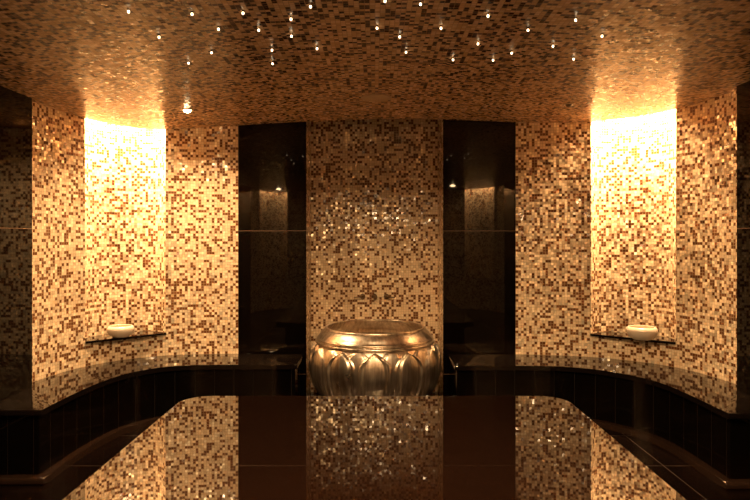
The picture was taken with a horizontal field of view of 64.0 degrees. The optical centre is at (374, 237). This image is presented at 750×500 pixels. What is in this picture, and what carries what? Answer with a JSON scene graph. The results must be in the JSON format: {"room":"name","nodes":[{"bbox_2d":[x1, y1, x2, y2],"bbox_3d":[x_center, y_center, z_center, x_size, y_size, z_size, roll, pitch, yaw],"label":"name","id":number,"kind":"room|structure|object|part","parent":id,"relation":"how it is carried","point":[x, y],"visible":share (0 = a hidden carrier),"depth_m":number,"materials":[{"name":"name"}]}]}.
{"room":"spa","nodes":[
{"label":"spa","id":0,"kind":"room"},
{"bbox_2d":[0,86,31,400],"bbox_3d":[-2.438,0.110,1.718,0.035,2.780,5.035,0,0,0],"label":"wall","id":1,"kind":"structure","parent":0,"point":[15,108],"depth_m":4.03,"materials":[{"name":"black tile"}]},
{"bbox_2d":[32,102,237,381],"bbox_3d":[-2.117,0.000,5.033,0.678,3.000,1.810,0,0,45],"label":"wall","id":2,"kind":"structure","parent":0,"point":[137,227],"depth_m":5.37,"materials":[{"name":"tile"}]},
{"bbox_2d":[85,331,166,343],"bbox_3d":[-2.202,0.852,5.218,0.677,0.019,0.288,0,0,-43],"label":"niche shelf","id":3,"kind":"object","parent":2,"relation":"attached to","point":[136,334],"visible":0.69,"depth_m":5.13,"materials":[{"name":"black stone"}]},
{"bbox_2d":[107,324,134,337],"bbox_3d":[-2.170,0.795,5.120,0.220,0.094,0.220,0,0,0],"label":"ceramic bowl","id":4,"kind":"object","parent":3,"relation":"on","point":[119,330],"visible":1,"depth_m":5.04,"materials":[{"name":"beige ceramic"}]},
{"bbox_2d":[306,119,442,395],"bbox_3d":[-0.003,0.050,5.642,1.240,2.900,0.396,0,0,0],"label":"wall","id":5,"kind":"structure","parent":0,"point":[374,187],"depth_m":5.84,"materials":[{"name":"tile"}]},
{"bbox_2d":[354,294,394,300],"bbox_3d":[-0.005,0.572,5.785,0.397,0.060,0.107,0,0,0],"label":"tap","id":6,"kind":"object","parent":5,"relation":"attached to","point":[362,296],"visible":1,"depth_m":5.79,"materials":[{"name":"gold metal"}]},
{"bbox_2d":[0,0,749,129],"bbox_3d":[0.045,-1.043,1.720,5.103,0.166,7.440,0,0,0],"label":"ceiling","id":7,"kind":"structure","parent":0,"point":[97,60],"depth_m":3.45,"materials":[{"name":"tile"}]},
{"bbox_2d":[181,108,193,112],"bbox_3d":[-1.470,-0.995,4.700,0.100,0.028,0.100,0,0,0],"label":"recessed light","id":8,"kind":"object","parent":7,"relation":"in","point":[187,110],"visible":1,"depth_m":4.68,"materials":[{"name":"beige"}]},
{"bbox_2d":[361,93,391,101],"bbox_3d":[0.010,-1.072,4.580,0.236,0.013,0.236,0,0,0],"label":"ceiling speaker","id":9,"kind":"object","parent":7,"relation":"attached to","point":[376,97],"visible":1,"depth_m":4.57,"materials":[{"name":"beige"}]},
{"bbox_2d":[562,103,574,106],"bbox_3d":[1.500,-1.026,4.640,0.100,0.028,0.100,0,0,0],"label":"recessed light","id":10,"kind":"object","parent":7,"relation":"in","point":[563,104],"visible":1,"depth_m":4.62,"materials":[{"name":"beige"}]},
{"bbox_2d":[0,392,749,499],"bbox_3d":[0.050,1.550,1.700,6.100,0.100,8.600,0,0,0],"label":"floor","id":11,"kind":"structure","parent":0,"point":[691,484],"depth_m":3.81,"materials":[{"name":"tile"}]},
{"bbox_2d":[0,354,303,484],"bbox_3d":[-1.725,1.275,4.738,2.526,0.450,1.226,0,0,-43],"label":"bench","id":12,"kind":"object","parent":11,"relation":"on","point":[46,427],"visible":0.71,"depth_m":4.54,"materials":[{"name":"black stone"}]},
{"bbox_3d":[-1.665,1.478,4.465,2.238,0.045,0.746,0,0,-43],"label":"skirting","id":13,"kind":"part","parent":12,"relation":"part of","materials":[{"name":"black tile"}]},
{"bbox_3d":[-1.730,1.069,4.760,2.505,0.038,1.187,0,0,-43],"label":"seat","id":14,"kind":"part","parent":12,"relation":"part of","materials":[{"name":"black stone"}]},
{"bbox_2d":[63,396,685,499],"bbox_3d":[-0.003,1.250,2.000,2.385,0.500,3.600,0,0,0],"label":"stone table","id":15,"kind":"object","parent":11,"relation":"on","point":[204,447],"visible":1,"depth_m":2.80,"materials":[{"name":"brown stone"}]},
{"bbox_2d":[309,319,440,395],"bbox_3d":[0.000,1.134,5.250,1.159,0.732,1.159,0,0,0],"label":"basin","id":16,"kind":"object","parent":11,"relation":"on","point":[362,357],"visible":0.89,"depth_m":4.81,"materials":[{"name":"brown metal"}]},
{"bbox_2d":[448,354,749,489],"bbox_3d":[1.763,1.275,4.690,2.612,0.450,1.227,0,0,43],"label":"bench","id":17,"kind":"object","parent":11,"relation":"on","point":[702,420],"visible":0.77,"depth_m":4.57,"materials":[{"name":"black stone"}]},
{"bbox_3d":[1.768,1.069,4.712,2.591,0.038,1.188,0,0,42],"label":"seat","id":18,"kind":"part","parent":17,"relation":"part of","materials":[{"name":"black stone"}]},
{"bbox_3d":[1.701,1.478,4.403,2.314,0.045,0.720,0,0,43],"label":"skirting","id":19,"kind":"part","parent":17,"relation":"part of","materials":[{"name":"black tile"}]},
{"bbox_2d":[238,120,514,395],"bbox_3d":[0.015,0.050,5.496,2.512,2.900,0.108,0,0,0],"label":"stone wall","id":20,"kind":"structure","parent":0,"point":[479,156],"depth_m":5.44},
{"bbox_2d":[516,90,736,384],"bbox_3d":[2.174,0.000,4.987,0.672,3.000,1.888,0,0,-45],"label":"wall","id":21,"kind":"structure","parent":0,"point":[621,223],"depth_m":5.30,"materials":[{"name":"tile"}]},
{"bbox_2d":[590,332,675,343],"bbox_3d":[2.249,0.852,5.175,0.684,0.019,0.288,0,0,38],"label":"niche shelf","id":22,"kind":"object","parent":21,"relation":"attached to","point":[618,335],"visible":0.7,"depth_m":5.13,"materials":[{"name":"black stone"}]},
{"bbox_2d":[626,325,657,340],"bbox_3d":[2.220,0.789,4.990,0.246,0.105,0.246,0,0,0],"label":"ceramic bowl","id":23,"kind":"object","parent":22,"relation":"on","point":[637,332],"visible":1,"depth_m":4.91,"materials":[{"name":"beige ceramic"}]},
{"bbox_2d":[737,81,749,394],"bbox_3d":[2.519,0.110,1.715,0.035,2.780,4.870,0,0,0],"label":"wall","id":24,"kind":"structure","parent":0,"point":[743,90],"depth_m":4.07,"materials":[{"name":"black tile"}]}
]}

